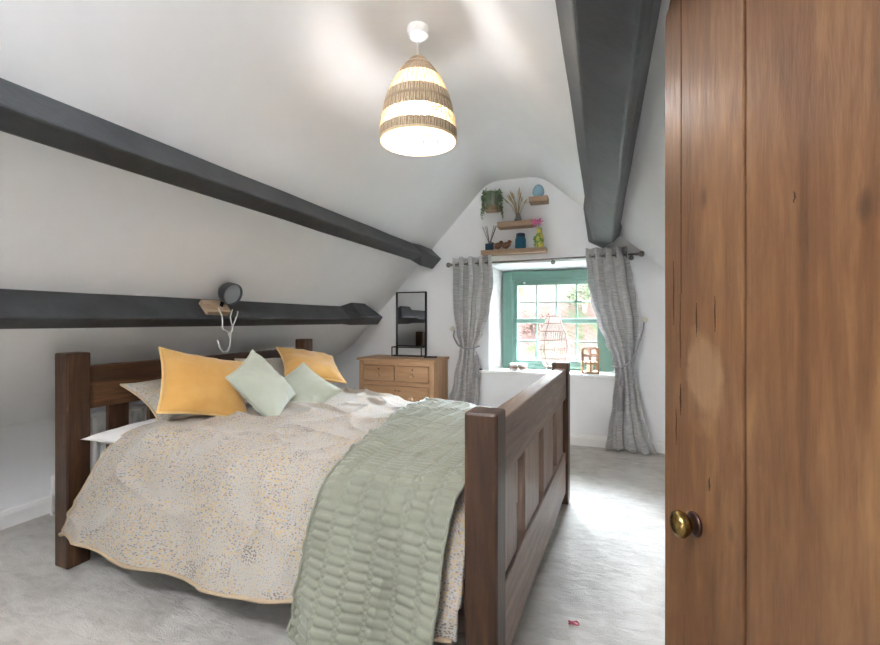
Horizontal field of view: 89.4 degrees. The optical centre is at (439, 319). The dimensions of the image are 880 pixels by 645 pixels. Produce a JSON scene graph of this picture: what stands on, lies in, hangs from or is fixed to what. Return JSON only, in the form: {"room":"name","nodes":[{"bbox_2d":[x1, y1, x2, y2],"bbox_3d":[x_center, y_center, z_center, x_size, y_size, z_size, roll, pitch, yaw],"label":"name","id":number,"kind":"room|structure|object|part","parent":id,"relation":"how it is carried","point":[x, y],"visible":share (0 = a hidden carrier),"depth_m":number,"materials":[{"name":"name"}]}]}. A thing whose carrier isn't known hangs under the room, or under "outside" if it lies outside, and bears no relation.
{"room":"bedroom","nodes":[
{"label":"bedroom","id":0,"kind":"room"},
{"bbox_2d":[0,401,144,510],"bbox_3d":[-2.593,0.860,2.734,0.150,0.720,6.450,0,0,20],"label":"wall","id":1,"kind":"structure","parent":0,"point":[27,449],"depth_m":2.71,"materials":[{"name":"paint"}]},
{"bbox_2d":[0,494,54,529],"bbox_3d":[-2.542,1.167,2.630,0.018,0.105,5.890,0,0,20],"label":"baseboard","id":2,"kind":"structure","parent":1,"relation":"attached to","point":[25,512],"depth_m":2.69,"materials":[{"name":"white"}]},
{"bbox_2d":[50,404,145,514],"bbox_3d":[-2.202,0.927,3.375,0.083,0.585,1.302,0,0,20],"label":"radiator","id":3,"kind":"object","parent":1,"relation":"attached to","point":[137,413],"visible":0.1,"depth_m":3.00,"materials":[{"name":"white metal"}]},
{"bbox_3d":[-2.165,0.850,3.391,0.024,0.402,1.245,0,0,20],"label":"panel","id":4,"kind":"part","parent":3,"relation":"part of","materials":[{"name":"white metal"}]},
{"bbox_2d":[90,404,145,417],"bbox_3d":[-2.198,0.645,3.404,0.070,0.020,1.240,0,0,20],"label":"grille","id":5,"kind":"object","parent":3,"relation":"attached to","point":[142,407],"depth_m":3.22,"materials":[{"name":"white"}]},
{"bbox_2d":[0,445,664,644],"bbox_3d":[-0.105,1.280,1.822,5.550,0.120,6.450,0,0,20],"label":"floor","id":6,"kind":"structure","parent":0,"point":[601,568],"depth_m":2.02,"materials":[{"name":"grey carpet"}]},
{"bbox_2d":[55,339,569,644],"bbox_3d":[-0.514,0.692,2.616,2.261,1.057,1.841,0,0,23],"label":"frame","id":7,"kind":"object","parent":6,"relation":"on","point":[517,451],"visible":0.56,"depth_m":1.96,"materials":[{"name":"brown wood"}]},
{"bbox_3d":[-1.844,0.692,2.235,0.106,1.057,0.106,0,0,23],"label":"post","id":8,"kind":"part","parent":7,"relation":"part of","materials":[{"name":"brown wood"}]},
{"bbox_3d":[-1.507,0.345,3.034,0.060,0.220,1.649,0,0,23],"label":"headboard rail","id":9,"kind":"part","parent":7,"relation":"part of","materials":[{"name":"brown wood"}]},
{"bbox_3d":[-1.171,0.692,3.834,0.106,1.057,0.106,0,0,23],"label":"post","id":10,"kind":"part","parent":7,"relation":"part of","materials":[{"name":"brown wood"}]},
{"bbox_3d":[-0.837,0.940,1.849,2.075,0.160,0.040,0,0,23],"label":"rail","id":11,"kind":"part","parent":7,"relation":"part of","materials":[{"name":"brown wood"}]},
{"bbox_3d":[0.143,0.751,1.399,0.106,0.937,0.106,0,0,23],"label":"post","id":12,"kind":"part","parent":7,"relation":"part of","materials":[{"name":"brown wood"}]},
{"bbox_3d":[0.481,0.421,2.198,0.073,0.197,1.649,0,0,23],"label":"footboard rail","id":13,"kind":"part","parent":7,"relation":"part of","materials":[{"name":"brown wood"}]},
{"bbox_3d":[0.816,0.751,2.998,0.106,0.937,0.106,0,0,23],"label":"post","id":14,"kind":"part","parent":7,"relation":"part of","materials":[{"name":"brown wood"}]},
{"bbox_3d":[-0.500,0.780,2.611,1.970,0.270,1.540,0,0,23],"label":"mattress","id":15,"kind":"object","parent":7,"relation":"on","visible":0},
{"bbox_2d":[80,418,156,443],"bbox_3d":[-1.485,0.601,2.526,0.360,0.112,0.800,2,1,20],"label":"pillow","id":16,"kind":"object","parent":15,"relation":"on","point":[109,436],"visible":0.13,"depth_m":2.24,"materials":[{"name":"white fabric"}]},
{"bbox_2d":[120,379,248,420],"bbox_3d":[-1.447,0.450,2.694,0.322,0.222,0.752,0,0,22],"label":"pillow","id":17,"kind":"object","parent":16,"relation":"on","point":[148,392],"visible":0.18,"depth_m":2.41,"materials":[{"name":"fabric"}]},
{"bbox_2d":[58,386,464,643],"bbox_3d":[-0.549,0.766,2.572,2.054,0.576,1.924,0,0,23],"label":"duvet","id":18,"kind":"object","parent":15,"relation":"on","point":[221,506],"visible":0.44,"depth_m":1.89,"materials":[{"name":"fabric"}]},
{"bbox_2d":[156,346,247,415],"bbox_3d":[-1.302,0.358,2.463,0.291,0.428,0.532,0,0,44],"label":"cushion","id":19,"kind":"object","parent":18,"relation":"on","point":[190,383],"visible":0.84,"depth_m":2.38,"materials":[{"name":"yellow fabric"}]},
{"bbox_2d":[225,349,295,416],"bbox_3d":[-1.018,0.382,2.561,0.248,0.413,0.433,0,0,0],"label":"cushion","id":20,"kind":"object","parent":18,"relation":"on","point":[256,380],"visible":0.94,"depth_m":2.47,"materials":[{"name":"green fabric"}]},
{"bbox_2d":[284,362,341,402],"bbox_3d":[-0.910,0.472,2.895,0.442,0.362,0.320,0,0,28],"label":"cushion","id":21,"kind":"object","parent":18,"relation":"on","point":[308,386],"visible":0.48,"depth_m":2.87,"materials":[{"name":"green fabric"}]},
{"bbox_2d":[286,397,494,644],"bbox_3d":[-0.033,0.806,2.311,0.886,0.593,1.958,0,0,23],"label":"quilted throw","id":22,"kind":"object","parent":18,"relation":"on","point":[371,564],"visible":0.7,"depth_m":1.52,"materials":[{"name":"green fabric"}]},
{"bbox_2d":[356,354,448,401],"bbox_3d":[-0.390,0.806,4.708,0.880,0.828,0.467,0,0,20],"label":"dresser","id":23,"kind":"object","parent":6,"relation":"on","point":[412,379],"visible":0.63,"depth_m":4.53,"materials":[{"name":"brown wood"}]},
{"bbox_3d":[-0.754,0.819,4.860,0.055,0.802,0.412,0,0,20],"label":"panel","id":24,"kind":"part","parent":23,"relation":"part of","materials":[{"name":"brown wood"}]},
{"bbox_3d":[-0.569,0.546,4.769,0.349,0.156,0.376,0,0,20],"label":"drawer","id":25,"kind":"part","parent":23,"relation":"part of","materials":[{"name":"brown wood"}]},
{"bbox_3d":[-0.446,0.650,4.555,0.744,0.044,0.048,0,0,20],"label":"rail","id":26,"kind":"part","parent":23,"relation":"part of","materials":[{"name":"brown wood"}]},
{"bbox_3d":[-0.446,0.442,4.555,0.744,0.047,0.048,0,0,20],"label":"rail","id":27,"kind":"part","parent":23,"relation":"part of","materials":[{"name":"brown wood"}]},
{"bbox_3d":[-0.391,0.773,4.704,0.728,0.195,0.376,0,0,20],"label":"drawer","id":28,"kind":"part","parent":23,"relation":"part of","materials":[{"name":"brown wood"}]},
{"bbox_2d":[391,291,426,356],"bbox_3d":[-0.337,0.041,4.852,0.360,0.702,0.150,0,0,20],"label":"mirror","id":29,"kind":"object","parent":23,"relation":"on","point":[411,307],"visible":0.95,"depth_m":4.90,"materials":[{"name":"black metal"}]},
{"bbox_3d":[-0.343,0.341,4.835,0.356,0.103,0.115,0,0,20],"label":"shelf rail","id":30,"kind":"part","parent":29,"relation":"part of","materials":[{"name":"black metal"}]},
{"bbox_3d":[-0.316,-0.009,4.908,0.336,0.578,0.008,0,0,20],"label":"glass","id":31,"kind":"part","parent":29,"relation":"part of","materials":[{"name":"white mirror"}]},
{"bbox_3d":[-0.213,0.546,4.638,0.349,0.156,0.376,0,0,20],"label":"drawer","id":32,"kind":"part","parent":23,"relation":"part of","materials":[{"name":"brown wood"}]},
{"bbox_3d":[-0.013,0.819,4.588,0.055,0.802,0.412,0,0,20],"label":"panel","id":33,"kind":"part","parent":23,"relation":"part of","materials":[{"name":"brown wood"}]},
{"bbox_2d":[568,620,579,625],"bbox_3d":[0.536,1.215,1.785,0.046,0.010,0.028,0,0,20],"label":"scrap","id":34,"kind":"object","parent":6,"relation":"on","point":[569,621],"visible":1,"depth_m":1.78,"materials":[{"name":"red"}]},
{"bbox_2d":[665,0,879,644],"bbox_3d":[0.458,0.286,0.530,0.089,1.843,0.741,0,0,0],"label":"door","id":35,"kind":"structure","parent":6,"relation":"on","point":[772,107],"depth_m":0.61,"materials":[{"name":"brown wood"}]},
{"bbox_3d":[0.431,0.363,0.792,0.034,0.047,0.047,0,0,0],"label":"knob","id":36,"kind":"part","parent":35,"relation":"part of","materials":[{"name":"gold metal"}]},
{"bbox_2d":[0,0,669,425],"bbox_3d":[-0.058,-0.462,1.805,5.250,2.286,6.450,0,0,20],"label":"ceiling","id":37,"kind":"structure","parent":0,"point":[288,96],"depth_m":2.22,"materials":[{"name":"paint"}]},
{"bbox_2d":[0,289,381,328],"bbox_3d":[-1.663,-0.061,2.212,0.225,0.222,5.706,0,0,20],"label":"roof beam","id":38,"kind":"structure","parent":37,"relation":"attached to","point":[19,309],"depth_m":2.36,"materials":[{"name":"paint"}]},
{"bbox_2d":[199,282,242,351],"bbox_3d":[-1.370,-0.021,2.790,0.167,0.438,0.213,0,0,20],"label":"spotlight","id":39,"kind":"object","parent":38,"relation":"attached to","point":[229,293],"visible":1,"depth_m":2.78,"materials":[{"name":"grey metal"}]},
{"bbox_2d":[0,78,440,268],"bbox_3d":[-1.105,-0.666,2.103,0.230,0.218,5.886,0,0,20],"label":"roof beam","id":40,"kind":"structure","parent":37,"relation":"attached to","point":[25,113],"depth_m":1.84,"materials":[{"name":"paint"}]},
{"bbox_2d":[379,21,456,156],"bbox_3d":[-0.108,-1.161,2.202,0.384,0.568,0.384,0,0,-45],"label":"pendant lamp","id":41,"kind":"object","parent":37,"relation":"hanging from","point":[417,84],"visible":1,"depth_m":2.10,"materials":[{"name":"white wicker"}]},
{"bbox_3d":[-0.108,-1.343,2.202,0.006,0.125,0.006,0,0,43],"label":"cord","id":42,"kind":"part","parent":41,"relation":"part of","materials":[{"name":"white plastic"}]},
{"bbox_3d":[-0.108,-1.055,2.202,0.110,0.110,0.110,0,0,20],"label":"bulb","id":43,"kind":"part","parent":41,"relation":"part of","materials":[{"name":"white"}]},
{"bbox_2d":[555,0,661,247],"bbox_3d":[0.536,-0.862,1.502,0.329,0.443,5.886,0,0,20],"label":"roof beam","id":44,"kind":"structure","parent":37,"relation":"attached to","point":[607,45],"depth_m":1.37,"materials":[{"name":"paint"}]},
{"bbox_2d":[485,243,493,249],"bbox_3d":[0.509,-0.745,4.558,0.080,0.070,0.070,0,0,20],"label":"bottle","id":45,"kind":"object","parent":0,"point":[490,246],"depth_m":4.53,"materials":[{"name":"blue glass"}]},
{"bbox_2d":[329,177,664,441],"bbox_3d":[0.939,-0.230,4.672,5.350,2.900,0.340,0,0,20],"label":"wall","id":46,"kind":"structure","parent":0,"point":[564,231],"depth_m":4.56,"materials":[{"name":"paint"}]},
{"bbox_2d":[484,204,500,212],"bbox_3d":[0.540,-1.140,4.563,0.155,0.050,0.140,0,0,20],"label":"shelf","id":47,"kind":"object","parent":46,"relation":"attached to","point":[489,210],"visible":0.72,"depth_m":4.51,"materials":[{"name":"brown wood"}]},
{"bbox_2d":[480,188,503,219],"bbox_3d":[0.531,-1.179,4.531,0.256,0.308,0.200,0,0,20],"label":"potted plant","id":48,"kind":"object","parent":47,"relation":"on","point":[491,197],"visible":0.99,"depth_m":4.49,"materials":[{"name":"green plant"}]},
{"bbox_3d":[0.532,-1.224,4.550,0.140,0.118,0.140,0,0,20],"label":"pot","id":49,"kind":"part","parent":48,"relation":"part of","materials":[{"name":"ceramic"}]},
{"bbox_2d":[481,247,546,256],"bbox_3d":[0.744,-0.688,4.488,0.650,0.045,0.140,0,0,20],"label":"floating shelf","id":50,"kind":"object","parent":46,"relation":"attached to","point":[534,250],"visible":1,"depth_m":4.44,"materials":[{"name":"brown wood"}]},
{"bbox_2d":[483,225,496,249],"bbox_3d":[0.509,-0.835,4.558,0.154,0.251,0.070,0,0,20],"label":"reed diffuser","id":51,"kind":"object","parent":50,"relation":"on","point":[490,246],"visible":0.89,"depth_m":4.53,"materials":[{"name":"blue glass"}]},
{"bbox_2d":[491,241,503,248],"bbox_3d":[0.587,-0.759,4.522,0.140,0.098,0.066,0,0,-9],"label":"bird ornament","id":52,"kind":"object","parent":50,"relation":"on","point":[497,245],"visible":0.98,"depth_m":4.50,"materials":[{"name":"orange wood"}]},
{"bbox_2d":[499,240,511,248],"bbox_3d":[0.666,-0.759,4.494,0.140,0.098,0.066,0,0,6],"label":"bird ornament","id":53,"kind":"object","parent":50,"relation":"on","point":[505,245],"visible":1,"depth_m":4.47,"materials":[{"name":"orange wood"}]},
{"bbox_2d":[515,233,525,247],"bbox_3d":[0.806,-0.787,4.455,0.108,0.155,0.108,0,0,20],"label":"glass jar","id":54,"kind":"object","parent":50,"relation":"on","point":[520,241],"visible":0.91,"depth_m":4.41,"materials":[{"name":"blue glass"}]},
{"bbox_2d":[531,218,543,246],"bbox_3d":[0.956,-0.855,4.393,0.137,0.291,0.140,0,0,20],"label":"flower vase","id":55,"kind":"object","parent":50,"relation":"on","point":[538,239],"visible":0.94,"depth_m":4.36,"materials":[{"name":"yellow ceramic"}]},
{"bbox_3d":[0.955,-0.966,4.393,0.135,0.070,0.140,0,0,20],"label":"flower","id":56,"kind":"part","parent":55,"relation":"part of","materials":[{"name":"pink plant"}]},
{"bbox_2d":[535,228,543,246],"bbox_3d":[0.980,-0.807,4.391,0.090,0.195,0.090,0,0,20],"label":"bottle","id":57,"kind":"object","parent":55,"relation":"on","point":[539,238],"depth_m":4.36,"materials":[{"name":"yellow ceramic"}]},
{"bbox_2d":[497,219,533,229],"bbox_3d":[0.760,-0.958,4.482,0.345,0.055,0.140,0,0,20],"label":"floating shelf","id":58,"kind":"object","parent":46,"relation":"attached to","point":[520,224],"visible":0.9,"depth_m":4.43,"materials":[{"name":"brown wood"}]},
{"bbox_2d":[503,188,526,220],"bbox_3d":[0.772,-1.160,4.467,0.263,0.350,0.072,0,0,20],"label":"potted plant","id":59,"kind":"object","parent":58,"relation":"on","point":[518,216],"visible":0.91,"depth_m":4.46,"materials":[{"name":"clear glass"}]},
{"bbox_3d":[0.775,-1.158,4.462,0.255,0.326,0.055,0,0,20],"label":"dried stem","id":60,"kind":"part","parent":59,"relation":"part of","materials":[{"name":"beige plant"}]},
{"bbox_3d":[0.783,-1.025,4.463,0.072,0.080,0.072,0,0,20],"label":"glass","id":61,"kind":"part","parent":59,"relation":"part of","materials":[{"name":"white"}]},
{"bbox_2d":[529,195,548,205],"bbox_3d":[0.979,-1.183,4.402,0.180,0.055,0.140,0,0,20],"label":"shelf","id":62,"kind":"object","parent":46,"relation":"attached to","point":[534,200],"visible":1,"depth_m":4.35,"materials":[{"name":"brown wood"}]},
{"bbox_2d":[532,184,543,195],"bbox_3d":[0.972,-1.275,4.399,0.116,0.130,0.116,0,0,20],"label":"egg ornament","id":63,"kind":"object","parent":62,"relation":"on","point":[538,190],"visible":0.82,"depth_m":4.36,"materials":[{"name":"blue ceramic"}]},
{"bbox_2d":[446,251,644,267],"bbox_3d":[0.976,-0.585,4.409,1.912,0.092,0.128,0,0,20],"label":"curtain rod","id":64,"kind":"object","parent":46,"relation":"attached to","point":[641,253],"visible":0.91,"depth_m":4.33,"materials":[{"name":"grey metal"}]},
{"bbox_2d":[448,255,492,405],"bbox_3d":[0.309,0.281,4.600,0.526,1.875,0.141,0,0,20],"label":"curtain","id":65,"kind":"object","parent":64,"relation":"hanging from","point":[472,282],"visible":0.85,"depth_m":4.59,"materials":[{"name":"grey fabric"}]},
{"bbox_3d":[0.964,-0.592,4.375,1.780,0.042,0.019,0,0,20],"label":"rod","id":66,"kind":"part","parent":64,"relation":"part of","materials":[{"name":"grey metal"}]},
{"bbox_2d":[585,246,656,455],"bbox_3d":[1.661,0.267,4.105,0.607,1.895,0.135,0,0,20],"label":"curtain","id":67,"kind":"object","parent":64,"relation":"hanging from","point":[610,282],"visible":0.97,"depth_m":4.10,"materials":[{"name":"grey fabric"}]},
{"bbox_2d":[479,367,614,378],"bbox_3d":[1.110,0.537,4.556,1.470,0.030,0.360,0,0,20],"label":"windowsill","id":68,"kind":"structure","parent":46,"relation":"attached to","point":[538,372],"depth_m":4.46,"materials":[{"name":"white paint"}]},
{"bbox_2d":[510,363,517,370],"bbox_3d":[0.766,0.484,4.607,0.088,0.076,0.088,0,0,20],"label":"candle jar","id":69,"kind":"object","parent":68,"relation":"on","point":[513,366],"visible":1,"depth_m":4.57,"materials":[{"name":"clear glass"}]},
{"bbox_2d":[519,363,526,370],"bbox_3d":[0.854,0.484,4.575,0.088,0.076,0.088,0,0,20],"label":"candle jar","id":70,"kind":"object","parent":68,"relation":"on","point":[522,366],"visible":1,"depth_m":4.54,"materials":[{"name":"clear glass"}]},
{"bbox_2d":[537,316,569,370],"bbox_3d":[1.149,0.240,4.510,0.324,0.567,0.324,0,0,9],"label":"lantern","id":71,"kind":"object","parent":68,"relation":"on","point":[552,356],"visible":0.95,"depth_m":4.44,"materials":[{"name":"beige wicker"}]},
{"bbox_3d":[1.149,0.395,4.510,0.090,0.145,0.090,0,0,20],"label":"candle glass","id":72,"kind":"part","parent":71,"relation":"part of","materials":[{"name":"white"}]},
{"bbox_2d":[581,347,599,373],"bbox_3d":[1.473,0.395,4.370,0.160,0.255,0.160,0,0,13],"label":"wooden lantern","id":73,"kind":"object","parent":68,"relation":"on","point":[590,363],"visible":1,"depth_m":4.31,"materials":[{"name":"brown wood"}]},
{"bbox_2d":[587,360,592,371],"bbox_3d":[1.473,0.452,4.370,0.064,0.108,0.064,0,0,13],"label":"candle","id":74,"kind":"object","parent":73,"relation":"on","point":[588,361],"depth_m":4.34,"materials":[{"name":"beige wax"}]},
{"bbox_2d":[502,269,613,371],"bbox_3d":[1.227,-0.003,4.702,1.130,1.045,0.095,0,0,20],"label":"window","id":75,"kind":"structure","parent":46,"relation":"in","point":[511,281],"depth_m":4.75,"materials":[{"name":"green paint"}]},
{"bbox_2d":[520,312,561,338],"bbox_3d":[2.047,0.183,8.994,0.892,0.688,0.736,0,0,20],"label":"shrub","id":76,"kind":"object","parent":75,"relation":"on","point":[540,316],"visible":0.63,"depth_m":8.95,"materials":[{"name":"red plant"}]},
{"bbox_3d":[1.236,-0.195,4.727,0.920,0.460,0.035,0,0,20],"label":"sash","id":77,"kind":"part","parent":75,"relation":"part of","materials":[{"name":"white paint"}]},
{"bbox_3d":[1.224,0.235,4.693,0.920,0.500,0.035,0,0,20],"label":"sash","id":78,"kind":"part","parent":75,"relation":"part of","materials":[{"name":"white paint"}]},
{"bbox_2d":[566,284,589,312],"bbox_3d":[2.950,-0.437,9.097,0.768,0.706,0.898,0,0,20],"label":"shrub","id":79,"kind":"object","parent":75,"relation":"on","point":[572,297],"visible":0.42,"depth_m":9.00,"materials":[{"name":"green plant"}]},
{"bbox_3d":[2.975,-0.318,9.132,0.240,0.467,0.240,0,0,-27],"label":"stem","id":80,"kind":"part","parent":79,"relation":"part of","materials":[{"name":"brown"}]},
{"bbox_2d":[570,434,664,453],"bbox_3d":[0.887,1.167,4.500,5.130,0.105,0.018,0,0,20],"label":"baseboard","id":81,"kind":"structure","parent":46,"relation":"attached to","point":[575,439],"depth_m":4.28,"materials":[{"name":"white paint"}]},
{"bbox_3d":[1.888,0.000,4.108,0.052,0.058,0.066,0,0,20],"label":"wall hook","id":82,"kind":"object","parent":46,"relation":"attached to","visible":0},
{"bbox_2d":[612,322,644,410],"bbox_3d":[1.739,0.416,4.063,0.297,0.807,0.136,0,0,5],"label":"tieback","id":83,"kind":"object","parent":82,"relation":"hanging from","point":[619,391],"visible":1,"depth_m":4.01,"materials":[{"name":"grey fabric"}]},
{"bbox_3d":[1.635,0.525,4.027,0.022,0.191,0.015,0,0,43],"label":"tassel cord","id":84,"kind":"part","parent":83,"relation":"part of","materials":[{"name":"grey fabric"}]},
{"bbox_3d":[1.739,0.227,4.064,0.297,0.429,0.133,0,0,5],"label":"cord","id":85,"kind":"part","parent":83,"relation":"part of","materials":[{"name":"grey fabric"}]},
{"bbox_3d":[0.142,0.095,4.748,0.052,0.058,0.066,0,0,20],"label":"wall hook","id":86,"kind":"object","parent":46,"relation":"attached to","visible":0},
{"bbox_2d":[453,331,479,377],"bbox_3d":[0.256,0.346,4.603,0.351,0.468,0.134,0,0,34],"label":"tieback","id":87,"kind":"object","parent":86,"relation":"hanging from","point":[476,372],"visible":1,"depth_m":4.50,"materials":[{"name":"grey fabric"}]},
{"bbox_3d":[0.244,0.207,4.611,0.320,0.190,0.133,0,0,34],"label":"cord","id":88,"kind":"part","parent":87,"relation":"part of","materials":[{"name":"grey fabric"}]},
{"bbox_3d":[-1.152,0.600,3.319,0.360,0.117,0.780,2,1,20],"label":"pillow","id":89,"kind":"object","parent":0,"visible":0},
{"bbox_2d":[235,358,284,376],"bbox_3d":[-1.134,0.440,3.333,0.292,0.362,0.801,0,0,18],"label":"pillow","id":90,"kind":"object","parent":89,"relation":"on","point":[277,364],"visible":0.09,"depth_m":3.20,"materials":[{"name":"fabric"}]},
{"bbox_2d":[276,346,346,383],"bbox_3d":[-0.965,0.335,3.325,0.485,0.271,0.371,0,0,-35],"label":"cushion","id":91,"kind":"object","parent":90,"relation":"on","point":[322,364],"visible":0.75,"depth_m":3.26,"materials":[{"name":"yellow fabric"}]}
]}

